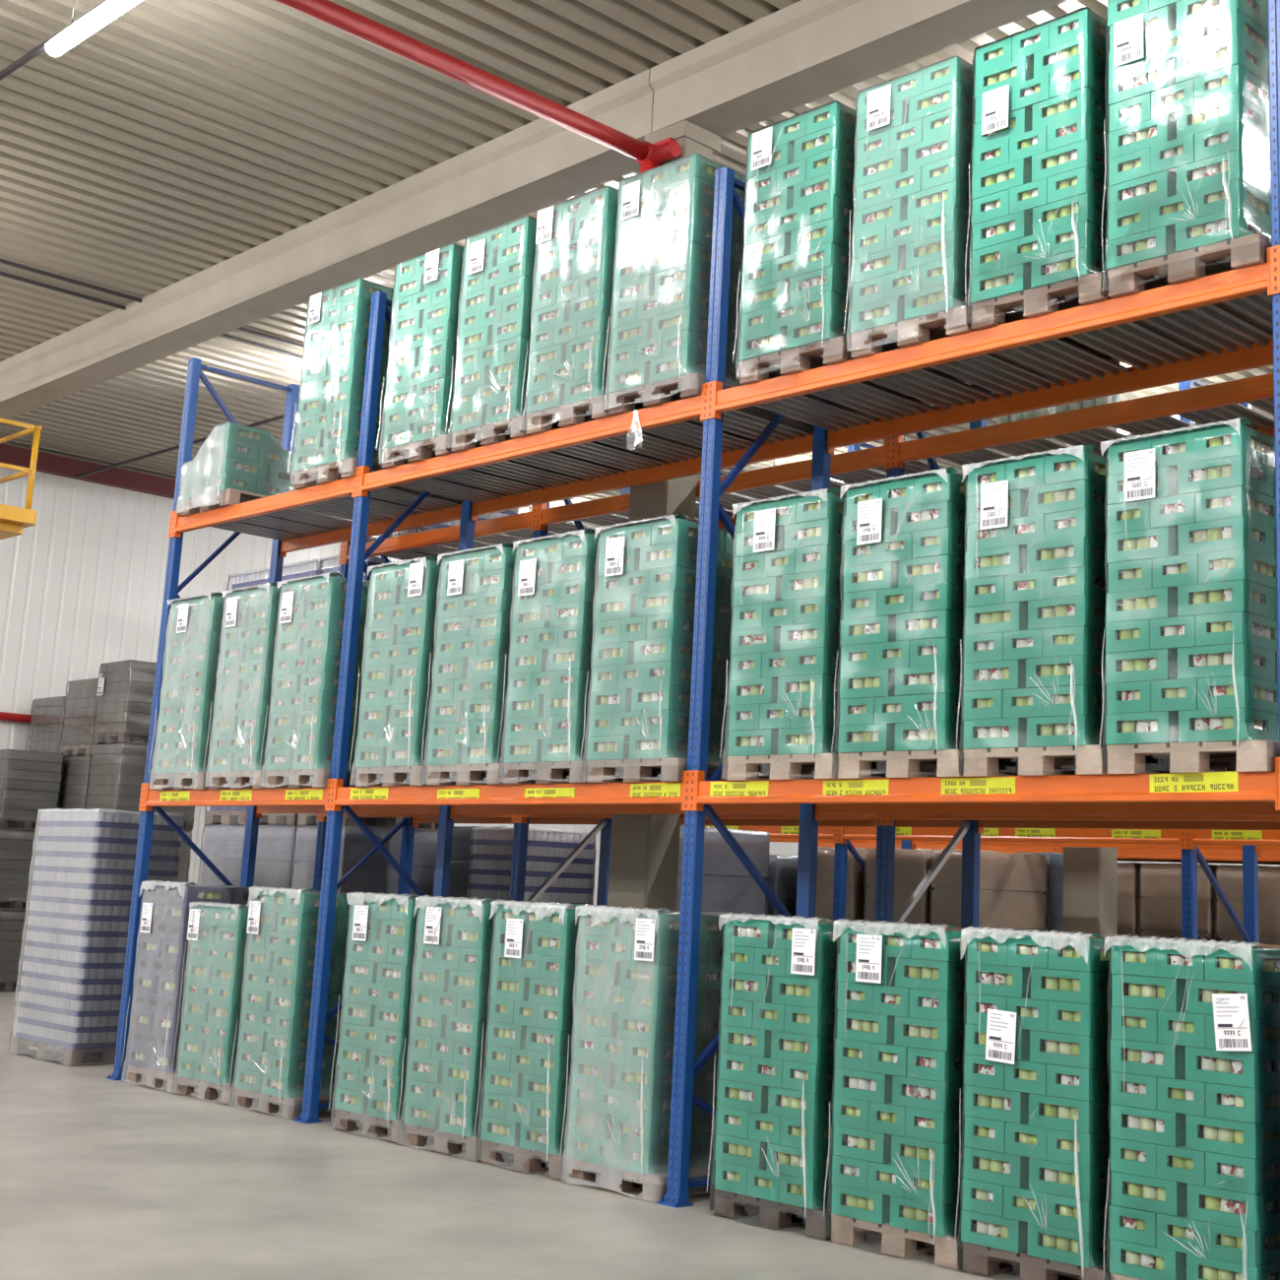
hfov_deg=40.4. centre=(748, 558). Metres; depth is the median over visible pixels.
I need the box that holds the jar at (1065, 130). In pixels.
[1059,125,1072,136]
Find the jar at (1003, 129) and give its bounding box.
[997,120,1009,131]
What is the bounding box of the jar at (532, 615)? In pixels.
[528,612,537,621]
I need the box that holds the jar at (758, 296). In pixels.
[754,292,763,302]
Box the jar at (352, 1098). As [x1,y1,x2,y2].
[350,1095,356,1104]
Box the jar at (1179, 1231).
[1172,1224,1185,1238]
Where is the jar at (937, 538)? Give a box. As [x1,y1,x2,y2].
[935,535,940,544]
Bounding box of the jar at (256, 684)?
[254,682,259,690]
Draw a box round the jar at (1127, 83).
[1122,77,1136,90]
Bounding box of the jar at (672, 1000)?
[668,997,675,1007]
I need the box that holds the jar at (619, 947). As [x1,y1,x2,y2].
[615,943,622,952]
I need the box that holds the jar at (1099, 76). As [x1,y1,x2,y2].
[1096,73,1101,84]
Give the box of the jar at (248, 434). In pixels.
[245,431,254,438]
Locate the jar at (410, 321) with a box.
[406,318,413,325]
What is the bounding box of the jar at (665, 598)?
[662,595,667,605]
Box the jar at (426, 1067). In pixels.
[423,1063,431,1073]
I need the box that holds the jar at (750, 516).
[747,512,754,520]
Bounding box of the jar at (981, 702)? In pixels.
[976,698,987,707]
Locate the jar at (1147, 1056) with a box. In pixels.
[1141,1049,1154,1064]
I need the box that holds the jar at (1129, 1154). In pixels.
[1123,1148,1138,1160]
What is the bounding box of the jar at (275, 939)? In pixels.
[272,936,277,943]
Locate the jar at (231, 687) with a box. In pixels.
[229,685,235,692]
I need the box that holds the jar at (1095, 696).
[1092,694,1097,706]
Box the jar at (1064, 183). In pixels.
[1059,178,1072,189]
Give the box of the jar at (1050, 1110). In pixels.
[1043,1103,1058,1117]
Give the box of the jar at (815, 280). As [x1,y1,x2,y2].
[811,275,821,286]
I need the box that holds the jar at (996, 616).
[990,610,1004,623]
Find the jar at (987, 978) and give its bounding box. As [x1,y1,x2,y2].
[980,971,993,984]
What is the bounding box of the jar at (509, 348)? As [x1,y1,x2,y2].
[507,343,513,350]
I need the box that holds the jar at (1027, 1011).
[1020,1006,1032,1017]
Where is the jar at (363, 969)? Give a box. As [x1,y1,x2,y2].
[360,965,367,974]
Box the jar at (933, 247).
[928,242,940,254]
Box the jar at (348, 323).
[345,320,351,328]
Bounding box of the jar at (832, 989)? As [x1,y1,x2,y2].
[831,987,834,996]
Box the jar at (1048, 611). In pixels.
[1041,605,1055,618]
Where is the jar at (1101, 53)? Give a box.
[1096,49,1104,60]
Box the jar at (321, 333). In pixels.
[319,329,324,337]
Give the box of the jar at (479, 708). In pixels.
[474,704,481,712]
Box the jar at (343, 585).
[340,582,346,590]
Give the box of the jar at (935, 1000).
[933,998,938,1008]
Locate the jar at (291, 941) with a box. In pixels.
[289,938,294,945]
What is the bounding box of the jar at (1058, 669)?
[1053,663,1067,675]
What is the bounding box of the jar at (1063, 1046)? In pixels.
[1058,1040,1070,1054]
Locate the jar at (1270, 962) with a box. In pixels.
[1266,958,1275,971]
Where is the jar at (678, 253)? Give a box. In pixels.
[674,250,683,258]
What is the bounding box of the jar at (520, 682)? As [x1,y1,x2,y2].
[516,679,524,687]
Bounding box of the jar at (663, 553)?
[658,549,667,559]
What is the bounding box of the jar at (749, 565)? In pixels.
[745,561,754,570]
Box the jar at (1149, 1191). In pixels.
[1142,1184,1156,1200]
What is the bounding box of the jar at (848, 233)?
[844,230,851,240]
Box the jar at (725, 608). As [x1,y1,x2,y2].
[721,605,729,613]
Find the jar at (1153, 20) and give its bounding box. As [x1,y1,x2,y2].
[1150,16,1157,28]
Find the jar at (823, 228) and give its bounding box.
[822,227,826,236]
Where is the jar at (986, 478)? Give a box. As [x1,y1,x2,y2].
[980,473,990,483]
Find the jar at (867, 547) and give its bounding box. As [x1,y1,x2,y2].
[865,545,870,553]
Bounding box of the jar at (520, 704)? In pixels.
[515,701,523,709]
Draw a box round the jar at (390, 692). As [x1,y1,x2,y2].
[387,690,393,697]
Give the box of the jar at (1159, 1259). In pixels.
[1155,1256,1163,1270]
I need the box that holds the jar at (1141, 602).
[1136,596,1148,609]
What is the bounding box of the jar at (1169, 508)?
[1163,503,1177,513]
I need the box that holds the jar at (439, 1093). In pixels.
[436,1088,443,1097]
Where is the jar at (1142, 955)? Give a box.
[1139,952,1146,962]
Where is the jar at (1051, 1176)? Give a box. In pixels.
[1044,1167,1058,1182]
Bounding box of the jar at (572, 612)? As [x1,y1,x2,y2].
[567,607,575,616]
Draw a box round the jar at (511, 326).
[508,322,514,331]
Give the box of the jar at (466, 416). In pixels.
[462,413,469,422]
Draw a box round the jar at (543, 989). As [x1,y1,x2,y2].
[538,984,546,995]
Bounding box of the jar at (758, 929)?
[756,927,761,937]
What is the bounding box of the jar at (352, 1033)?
[349,1029,356,1036]
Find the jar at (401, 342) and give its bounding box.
[397,338,404,345]
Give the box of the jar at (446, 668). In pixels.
[443,664,449,672]
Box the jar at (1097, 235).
[1094,233,1099,244]
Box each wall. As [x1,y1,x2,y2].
[0,443,600,905]
[768,841,1279,866]
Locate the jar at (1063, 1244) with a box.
[1056,1236,1071,1251]
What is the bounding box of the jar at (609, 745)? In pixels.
[605,741,615,751]
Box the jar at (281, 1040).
[279,1038,285,1047]
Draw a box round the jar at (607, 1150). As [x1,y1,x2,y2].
[603,1146,611,1155]
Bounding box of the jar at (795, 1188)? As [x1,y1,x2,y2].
[790,1183,801,1194]
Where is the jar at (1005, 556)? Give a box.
[1002,553,1010,565]
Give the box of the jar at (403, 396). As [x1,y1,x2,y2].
[399,392,407,401]
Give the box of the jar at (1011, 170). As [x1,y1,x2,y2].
[1009,168,1014,179]
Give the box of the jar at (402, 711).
[399,708,405,717]
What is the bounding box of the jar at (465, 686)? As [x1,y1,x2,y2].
[462,684,468,691]
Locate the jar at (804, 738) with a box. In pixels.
[799,733,810,744]
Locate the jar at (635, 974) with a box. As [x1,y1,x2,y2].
[631,969,639,979]
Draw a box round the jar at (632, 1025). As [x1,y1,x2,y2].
[628,1020,637,1030]
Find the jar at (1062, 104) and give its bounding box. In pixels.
[1057,99,1070,112]
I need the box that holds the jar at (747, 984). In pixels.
[743,979,753,991]
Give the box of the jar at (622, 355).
[619,352,627,360]
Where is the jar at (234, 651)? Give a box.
[232,648,239,656]
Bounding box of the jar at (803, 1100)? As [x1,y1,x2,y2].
[800,1098,806,1109]
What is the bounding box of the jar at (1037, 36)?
[1034,34,1040,42]
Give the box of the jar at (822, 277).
[820,274,825,284]
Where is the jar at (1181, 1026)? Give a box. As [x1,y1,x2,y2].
[1171,1020,1185,1031]
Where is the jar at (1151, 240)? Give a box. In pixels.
[1147,236,1155,249]
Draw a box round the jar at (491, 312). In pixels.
[489,310,495,317]
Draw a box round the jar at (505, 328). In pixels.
[501,324,509,333]
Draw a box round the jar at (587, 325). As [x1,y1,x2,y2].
[584,320,592,327]
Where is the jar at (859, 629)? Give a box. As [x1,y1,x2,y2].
[852,624,864,635]
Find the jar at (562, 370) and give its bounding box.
[560,368,567,375]
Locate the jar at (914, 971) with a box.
[908,965,921,977]
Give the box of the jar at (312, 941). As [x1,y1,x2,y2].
[309,938,317,946]
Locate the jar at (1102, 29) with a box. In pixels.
[1099,26,1105,37]
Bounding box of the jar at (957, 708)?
[955,702,960,712]
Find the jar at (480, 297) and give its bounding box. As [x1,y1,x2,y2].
[476,294,483,303]
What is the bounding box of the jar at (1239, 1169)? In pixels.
[1235,1165,1243,1177]
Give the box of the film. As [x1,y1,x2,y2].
[627,409,641,447]
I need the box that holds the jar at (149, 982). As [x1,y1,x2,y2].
[146,979,151,986]
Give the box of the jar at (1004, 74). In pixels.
[999,68,1011,81]
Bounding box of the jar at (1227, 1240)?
[1220,1233,1236,1247]
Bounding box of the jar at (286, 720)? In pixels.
[283,717,288,724]
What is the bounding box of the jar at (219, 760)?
[216,758,222,765]
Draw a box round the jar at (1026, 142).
[1021,137,1032,148]
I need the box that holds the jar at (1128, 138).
[1122,131,1136,145]
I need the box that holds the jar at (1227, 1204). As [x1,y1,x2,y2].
[1219,1197,1234,1213]
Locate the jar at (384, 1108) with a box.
[382,1101,388,1111]
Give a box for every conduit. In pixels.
[0,258,745,472]
[0,271,726,476]
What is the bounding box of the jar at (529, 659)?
[525,655,533,664]
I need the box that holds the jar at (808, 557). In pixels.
[805,552,817,562]
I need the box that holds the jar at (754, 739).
[750,735,760,746]
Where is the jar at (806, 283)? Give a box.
[801,278,812,289]
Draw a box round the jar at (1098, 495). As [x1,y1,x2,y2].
[1094,491,1102,502]
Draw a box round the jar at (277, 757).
[273,755,279,763]
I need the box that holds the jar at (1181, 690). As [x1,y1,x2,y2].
[1177,687,1185,697]
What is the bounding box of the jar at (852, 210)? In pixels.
[848,208,853,217]
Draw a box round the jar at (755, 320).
[751,316,761,324]
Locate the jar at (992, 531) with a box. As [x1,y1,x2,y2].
[990,528,996,537]
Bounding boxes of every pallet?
[0,749,63,831]
[0,829,42,910]
[0,909,30,992]
[7,808,184,1066]
[26,696,85,754]
[59,677,140,756]
[59,755,92,809]
[83,742,194,831]
[91,659,156,745]
[121,879,319,1092]
[148,591,253,790]
[171,900,258,1105]
[176,421,319,515]
[178,831,191,882]
[197,824,273,886]
[202,582,353,789]
[203,567,317,825]
[228,886,387,1119]
[253,824,305,888]
[258,559,386,826]
[258,571,410,788]
[288,278,461,502]
[290,825,452,896]
[296,554,453,831]
[328,891,499,1144]
[349,555,487,786]
[366,508,518,542]
[376,243,484,468]
[396,895,584,1161]
[421,542,570,785]
[446,215,561,451]
[448,826,595,904]
[466,827,594,904]
[473,898,680,1180]
[496,528,654,784]
[519,186,700,447]
[559,903,775,1202]
[579,512,759,782]
[602,152,813,440]
[676,825,769,914]
[706,912,934,1239]
[720,487,871,780]
[732,100,935,418]
[767,854,797,916]
[815,846,865,920]
[823,918,1068,1270]
[831,466,1076,778]
[843,56,1062,394]
[863,848,931,923]
[929,848,1047,931]
[955,925,1209,1279]
[956,444,1226,776]
[964,6,1205,364]
[1016,851,1063,931]
[1099,417,1279,774]
[1100,0,1273,334]
[1103,934,1279,1279]
[1116,862,1141,936]
[1138,862,1216,939]
[1214,864,1279,945]
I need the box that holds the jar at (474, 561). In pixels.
[470,558,477,565]
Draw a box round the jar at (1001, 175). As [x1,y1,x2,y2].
[996,170,1009,183]
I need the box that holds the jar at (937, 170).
[932,166,944,177]
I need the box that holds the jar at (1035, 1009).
[1032,1007,1037,1018]
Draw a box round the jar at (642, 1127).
[640,1126,643,1137]
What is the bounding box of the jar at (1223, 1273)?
[1217,1268,1234,1279]
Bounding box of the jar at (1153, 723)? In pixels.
[1150,719,1157,731]
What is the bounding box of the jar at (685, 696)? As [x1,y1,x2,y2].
[682,693,690,702]
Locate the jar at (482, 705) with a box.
[480,703,488,711]
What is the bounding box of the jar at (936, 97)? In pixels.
[932,93,943,105]
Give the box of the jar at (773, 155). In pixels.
[770,152,776,162]
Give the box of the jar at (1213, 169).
[1206,162,1219,176]
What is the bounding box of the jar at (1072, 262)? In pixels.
[1070,257,1076,267]
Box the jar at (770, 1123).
[768,1122,772,1131]
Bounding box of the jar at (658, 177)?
[654,172,662,181]
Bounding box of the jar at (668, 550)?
[666,549,670,558]
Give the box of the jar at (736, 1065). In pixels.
[731,1060,740,1070]
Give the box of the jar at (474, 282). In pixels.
[470,278,477,285]
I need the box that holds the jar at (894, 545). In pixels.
[890,541,900,550]
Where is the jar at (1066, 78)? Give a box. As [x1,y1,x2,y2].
[1061,72,1074,83]
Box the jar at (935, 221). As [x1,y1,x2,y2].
[931,216,941,226]
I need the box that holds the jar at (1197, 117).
[1191,111,1205,125]
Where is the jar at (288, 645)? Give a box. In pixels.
[284,642,290,649]
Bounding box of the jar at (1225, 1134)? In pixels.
[1217,1127,1233,1143]
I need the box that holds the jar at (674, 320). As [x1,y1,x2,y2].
[670,316,679,325]
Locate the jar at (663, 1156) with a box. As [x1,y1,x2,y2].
[658,1152,666,1163]
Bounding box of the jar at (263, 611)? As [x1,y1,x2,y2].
[260,609,266,617]
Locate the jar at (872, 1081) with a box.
[870,1079,876,1090]
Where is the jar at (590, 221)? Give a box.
[583,218,592,227]
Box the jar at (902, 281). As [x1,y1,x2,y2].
[896,276,907,286]
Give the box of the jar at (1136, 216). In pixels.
[1134,213,1140,222]
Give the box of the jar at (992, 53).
[988,49,998,59]
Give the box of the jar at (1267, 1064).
[1264,1061,1271,1072]
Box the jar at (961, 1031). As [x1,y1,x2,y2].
[959,1028,963,1037]
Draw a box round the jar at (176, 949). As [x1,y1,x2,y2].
[173,945,179,953]
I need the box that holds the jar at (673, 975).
[671,972,677,980]
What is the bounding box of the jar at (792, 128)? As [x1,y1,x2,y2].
[787,124,796,132]
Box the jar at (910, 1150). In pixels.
[903,1144,916,1157]
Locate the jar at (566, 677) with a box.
[564,675,571,683]
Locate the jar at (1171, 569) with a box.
[1165,564,1180,575]
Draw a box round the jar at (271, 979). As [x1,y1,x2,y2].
[268,976,274,983]
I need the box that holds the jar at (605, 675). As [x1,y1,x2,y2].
[600,672,609,680]
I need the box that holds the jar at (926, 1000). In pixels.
[921,997,933,1007]
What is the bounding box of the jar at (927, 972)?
[921,966,932,978]
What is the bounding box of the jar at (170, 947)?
[168,945,174,952]
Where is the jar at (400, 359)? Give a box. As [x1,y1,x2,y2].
[397,357,403,365]
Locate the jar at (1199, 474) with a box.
[1193,467,1207,481]
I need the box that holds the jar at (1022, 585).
[1017,579,1028,590]
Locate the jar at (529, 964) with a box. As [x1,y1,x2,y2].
[525,960,533,967]
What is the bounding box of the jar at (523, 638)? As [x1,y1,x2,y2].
[519,635,527,642]
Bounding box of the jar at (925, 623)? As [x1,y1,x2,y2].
[919,618,931,629]
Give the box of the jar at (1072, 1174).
[1071,1172,1079,1186]
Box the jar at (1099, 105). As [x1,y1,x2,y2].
[1095,101,1103,112]
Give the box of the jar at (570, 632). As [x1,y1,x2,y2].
[568,630,574,638]
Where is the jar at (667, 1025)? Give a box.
[665,1024,669,1031]
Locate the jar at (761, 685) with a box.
[760,684,764,694]
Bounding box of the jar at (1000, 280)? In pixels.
[995,274,1008,287]
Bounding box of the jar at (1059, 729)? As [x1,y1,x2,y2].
[1054,723,1066,735]
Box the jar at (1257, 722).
[1254,718,1262,729]
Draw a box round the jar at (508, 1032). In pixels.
[505,1028,512,1038]
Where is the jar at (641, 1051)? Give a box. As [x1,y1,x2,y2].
[637,1047,645,1057]
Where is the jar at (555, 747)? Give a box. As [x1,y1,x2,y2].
[552,744,560,753]
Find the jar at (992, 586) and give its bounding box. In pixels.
[990,583,995,592]
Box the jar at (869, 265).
[863,259,875,271]
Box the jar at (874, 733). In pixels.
[872,730,878,741]
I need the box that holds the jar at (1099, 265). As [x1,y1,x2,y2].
[1095,260,1102,270]
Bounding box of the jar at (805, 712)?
[801,707,812,716]
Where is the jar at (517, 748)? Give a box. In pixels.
[513,745,521,754]
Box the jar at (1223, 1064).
[1216,1057,1231,1073]
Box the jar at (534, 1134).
[530,1131,538,1142]
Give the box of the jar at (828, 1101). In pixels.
[827,1099,831,1108]
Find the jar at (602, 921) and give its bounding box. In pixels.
[597,916,607,927]
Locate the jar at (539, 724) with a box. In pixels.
[537,722,544,729]
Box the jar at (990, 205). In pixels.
[984,200,996,210]
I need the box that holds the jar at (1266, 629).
[1262,625,1271,639]
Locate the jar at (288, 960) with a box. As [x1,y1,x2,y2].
[286,958,292,965]
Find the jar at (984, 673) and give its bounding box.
[978,668,991,680]
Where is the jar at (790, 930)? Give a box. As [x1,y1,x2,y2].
[786,928,792,940]
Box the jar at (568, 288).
[565,285,573,293]
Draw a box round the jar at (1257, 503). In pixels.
[1253,499,1262,512]
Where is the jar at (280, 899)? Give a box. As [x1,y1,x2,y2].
[276,896,282,903]
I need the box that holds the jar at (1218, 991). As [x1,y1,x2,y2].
[1216,989,1233,993]
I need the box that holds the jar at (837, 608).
[834,604,840,615]
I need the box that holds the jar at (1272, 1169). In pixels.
[1268,1163,1277,1178]
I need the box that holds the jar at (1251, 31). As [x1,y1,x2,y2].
[1248,27,1256,40]
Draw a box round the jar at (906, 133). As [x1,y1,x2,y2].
[900,128,910,138]
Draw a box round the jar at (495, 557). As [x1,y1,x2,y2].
[492,554,499,561]
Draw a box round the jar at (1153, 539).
[1150,535,1157,547]
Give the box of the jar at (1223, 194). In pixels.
[1220,190,1227,199]
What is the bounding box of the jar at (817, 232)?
[812,227,823,239]
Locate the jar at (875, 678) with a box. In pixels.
[873,676,879,687]
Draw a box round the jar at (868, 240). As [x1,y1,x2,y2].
[864,236,874,246]
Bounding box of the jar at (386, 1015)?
[383,1012,389,1021]
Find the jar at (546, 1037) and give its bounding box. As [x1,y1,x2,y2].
[543,1033,552,1044]
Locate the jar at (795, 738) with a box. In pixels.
[790,734,799,744]
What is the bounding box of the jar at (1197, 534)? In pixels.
[1193,529,1208,542]
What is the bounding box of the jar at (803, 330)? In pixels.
[799,325,809,336]
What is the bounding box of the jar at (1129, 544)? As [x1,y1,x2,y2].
[1123,537,1137,550]
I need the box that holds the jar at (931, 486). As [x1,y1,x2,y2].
[926,482,937,492]
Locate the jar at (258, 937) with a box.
[256,935,260,941]
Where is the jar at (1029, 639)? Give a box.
[1026,637,1032,646]
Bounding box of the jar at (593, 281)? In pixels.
[589,277,596,285]
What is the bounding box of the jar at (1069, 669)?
[1066,662,1073,674]
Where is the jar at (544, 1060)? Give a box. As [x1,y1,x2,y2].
[543,1059,551,1068]
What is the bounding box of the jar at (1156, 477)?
[1154,475,1157,487]
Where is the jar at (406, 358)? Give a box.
[402,355,409,364]
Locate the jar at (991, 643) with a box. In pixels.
[988,640,993,649]
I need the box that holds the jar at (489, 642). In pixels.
[486,639,493,645]
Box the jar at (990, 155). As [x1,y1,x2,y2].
[984,149,996,160]
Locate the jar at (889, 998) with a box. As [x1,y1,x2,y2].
[884,993,895,1004]
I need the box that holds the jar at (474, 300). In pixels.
[470,296,477,305]
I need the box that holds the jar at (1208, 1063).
[1201,1056,1215,1071]
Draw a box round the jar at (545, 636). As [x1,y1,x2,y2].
[542,633,550,639]
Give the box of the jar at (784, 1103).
[780,1095,790,1107]
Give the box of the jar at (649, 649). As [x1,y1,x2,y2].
[643,644,653,654]
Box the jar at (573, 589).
[569,585,576,593]
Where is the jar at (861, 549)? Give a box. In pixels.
[856,545,866,555]
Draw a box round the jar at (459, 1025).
[455,1022,462,1031]
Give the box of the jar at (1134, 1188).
[1127,1181,1142,1197]
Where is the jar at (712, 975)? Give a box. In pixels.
[708,971,717,979]
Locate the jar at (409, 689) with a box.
[407,688,413,695]
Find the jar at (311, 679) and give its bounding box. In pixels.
[308,677,314,685]
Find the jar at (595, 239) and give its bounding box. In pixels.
[591,236,599,244]
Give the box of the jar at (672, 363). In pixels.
[668,360,677,370]
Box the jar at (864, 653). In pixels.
[862,651,866,659]
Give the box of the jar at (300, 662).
[298,659,304,666]
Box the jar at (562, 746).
[559,743,567,753]
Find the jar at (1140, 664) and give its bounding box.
[1134,657,1148,670]
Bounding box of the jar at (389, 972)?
[384,968,392,977]
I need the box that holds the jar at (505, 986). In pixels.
[501,980,510,990]
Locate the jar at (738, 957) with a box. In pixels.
[734,953,744,961]
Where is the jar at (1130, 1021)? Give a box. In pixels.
[1125,1016,1139,1027]
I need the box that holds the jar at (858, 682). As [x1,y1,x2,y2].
[852,677,864,688]
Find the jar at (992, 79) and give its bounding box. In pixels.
[987,73,999,85]
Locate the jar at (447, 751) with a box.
[444,748,450,757]
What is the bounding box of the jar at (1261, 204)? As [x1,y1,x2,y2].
[1257,199,1265,212]
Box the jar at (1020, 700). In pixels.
[1016,696,1026,705]
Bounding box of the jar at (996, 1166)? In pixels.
[990,1158,1003,1173]
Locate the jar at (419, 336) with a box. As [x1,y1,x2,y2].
[416,333,422,339]
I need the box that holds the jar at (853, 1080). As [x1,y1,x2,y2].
[848,1076,858,1088]
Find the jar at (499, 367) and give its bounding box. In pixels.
[497,365,505,374]
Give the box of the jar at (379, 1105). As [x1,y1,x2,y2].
[376,1100,383,1109]
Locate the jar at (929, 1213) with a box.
[927,1211,934,1222]
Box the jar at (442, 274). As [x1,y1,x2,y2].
[439,270,446,278]
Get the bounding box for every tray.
[15,1031,116,1049]
[17,1016,118,1032]
[19,1001,120,1017]
[20,985,121,1001]
[22,970,123,984]
[24,955,148,968]
[26,940,126,953]
[28,925,127,937]
[29,909,129,921]
[31,895,130,905]
[33,880,132,891]
[35,865,173,876]
[37,850,175,861]
[38,835,176,846]
[40,821,174,831]
[209,806,247,810]
[231,577,268,588]
[281,570,323,580]
[323,561,381,573]
[428,523,451,528]
[472,883,587,894]
[473,868,587,879]
[474,853,588,864]
[475,838,589,849]
[498,510,513,515]
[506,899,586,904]
[997,406,1055,438]
[1055,393,1120,427]
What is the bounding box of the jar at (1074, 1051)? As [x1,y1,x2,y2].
[1070,1042,1079,1055]
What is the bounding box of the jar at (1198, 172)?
[1192,166,1206,180]
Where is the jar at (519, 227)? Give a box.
[515,224,522,231]
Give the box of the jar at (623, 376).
[619,373,627,382]
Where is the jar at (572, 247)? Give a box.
[569,244,575,252]
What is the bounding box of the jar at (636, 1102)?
[634,1099,642,1108]
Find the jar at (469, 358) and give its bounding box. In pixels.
[465,355,472,362]
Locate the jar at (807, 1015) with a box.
[806,1014,810,1023]
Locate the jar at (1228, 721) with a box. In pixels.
[1222,715,1233,728]
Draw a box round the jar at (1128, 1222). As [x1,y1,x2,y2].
[1122,1216,1136,1228]
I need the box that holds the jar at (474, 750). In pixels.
[470,747,477,756]
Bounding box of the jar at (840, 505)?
[837,503,843,512]
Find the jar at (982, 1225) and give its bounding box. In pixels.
[976,1219,988,1234]
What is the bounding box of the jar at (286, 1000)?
[283,998,289,1007]
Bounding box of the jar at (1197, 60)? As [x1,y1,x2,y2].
[1191,54,1205,67]
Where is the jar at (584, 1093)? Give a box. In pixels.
[580,1089,588,1098]
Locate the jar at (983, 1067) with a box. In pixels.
[978,1063,988,1074]
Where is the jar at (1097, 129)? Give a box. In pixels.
[1094,127,1099,137]
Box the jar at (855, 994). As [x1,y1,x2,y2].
[850,990,860,1000]
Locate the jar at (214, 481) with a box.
[210,479,216,486]
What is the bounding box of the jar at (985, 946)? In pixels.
[979,941,991,952]
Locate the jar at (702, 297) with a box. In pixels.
[699,294,705,304]
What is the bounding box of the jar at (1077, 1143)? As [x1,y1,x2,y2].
[1075,1141,1080,1151]
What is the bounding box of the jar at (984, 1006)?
[979,1002,991,1013]
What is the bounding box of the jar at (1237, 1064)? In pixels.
[1231,1059,1242,1074]
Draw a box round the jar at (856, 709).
[850,704,861,713]
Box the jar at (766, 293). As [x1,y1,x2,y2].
[762,289,772,300]
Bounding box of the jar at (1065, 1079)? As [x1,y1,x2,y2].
[1060,1074,1074,1086]
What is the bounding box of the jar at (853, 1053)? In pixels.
[847,1047,858,1058]
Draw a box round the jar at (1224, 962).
[1218,957,1234,968]
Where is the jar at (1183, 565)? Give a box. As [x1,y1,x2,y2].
[1180,563,1186,573]
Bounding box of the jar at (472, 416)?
[468,412,475,420]
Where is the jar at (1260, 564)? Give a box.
[1256,560,1265,574]
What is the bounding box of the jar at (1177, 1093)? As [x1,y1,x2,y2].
[1170,1087,1185,1099]
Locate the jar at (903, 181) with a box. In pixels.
[898,177,909,187]
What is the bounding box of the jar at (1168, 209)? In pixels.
[1162,203,1176,214]
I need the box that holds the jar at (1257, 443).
[1253,438,1262,451]
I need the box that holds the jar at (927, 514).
[921,509,934,520]
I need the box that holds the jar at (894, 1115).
[892,1112,896,1122]
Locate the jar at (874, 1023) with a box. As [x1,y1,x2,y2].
[872,1021,878,1032]
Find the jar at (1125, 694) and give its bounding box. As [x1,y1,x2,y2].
[1121,690,1134,700]
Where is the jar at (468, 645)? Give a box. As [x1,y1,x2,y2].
[464,641,471,648]
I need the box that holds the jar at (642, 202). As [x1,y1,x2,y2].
[639,198,645,208]
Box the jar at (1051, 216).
[1046,208,1059,220]
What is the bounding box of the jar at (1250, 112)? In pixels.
[1247,108,1254,119]
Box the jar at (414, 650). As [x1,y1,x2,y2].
[411,647,418,654]
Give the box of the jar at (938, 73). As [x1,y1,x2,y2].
[934,68,945,78]
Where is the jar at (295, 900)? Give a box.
[293,897,299,904]
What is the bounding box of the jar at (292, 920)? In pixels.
[290,917,296,925]
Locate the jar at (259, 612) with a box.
[256,610,261,618]
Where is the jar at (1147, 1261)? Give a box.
[1140,1252,1155,1269]
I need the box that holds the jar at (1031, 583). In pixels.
[1027,579,1034,588]
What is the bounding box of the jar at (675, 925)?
[672,921,679,929]
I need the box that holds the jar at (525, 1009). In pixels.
[522,1007,531,1016]
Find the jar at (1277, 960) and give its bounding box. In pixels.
[1274,958,1279,971]
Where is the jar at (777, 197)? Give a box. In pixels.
[775,195,779,204]
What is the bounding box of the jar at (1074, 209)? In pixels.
[1072,202,1078,213]
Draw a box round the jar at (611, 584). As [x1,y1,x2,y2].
[608,580,615,587]
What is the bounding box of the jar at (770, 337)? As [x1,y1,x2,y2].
[768,335,772,344]
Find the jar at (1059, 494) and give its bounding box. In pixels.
[1054,489,1068,502]
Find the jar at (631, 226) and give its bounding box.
[627,223,635,232]
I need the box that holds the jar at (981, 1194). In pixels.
[975,1189,987,1201]
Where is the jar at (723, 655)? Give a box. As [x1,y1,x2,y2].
[719,651,727,660]
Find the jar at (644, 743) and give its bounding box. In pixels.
[640,740,648,750]
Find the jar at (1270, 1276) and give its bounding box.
[1266,1272,1274,1279]
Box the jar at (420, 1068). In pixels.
[417,1062,424,1072]
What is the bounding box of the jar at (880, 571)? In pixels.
[878,569,883,579]
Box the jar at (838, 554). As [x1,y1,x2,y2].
[836,553,840,563]
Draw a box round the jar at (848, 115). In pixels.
[845,113,851,124]
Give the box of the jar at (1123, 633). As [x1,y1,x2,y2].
[1119,629,1133,639]
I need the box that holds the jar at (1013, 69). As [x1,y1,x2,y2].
[1011,66,1017,76]
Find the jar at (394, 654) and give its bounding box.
[391,649,398,656]

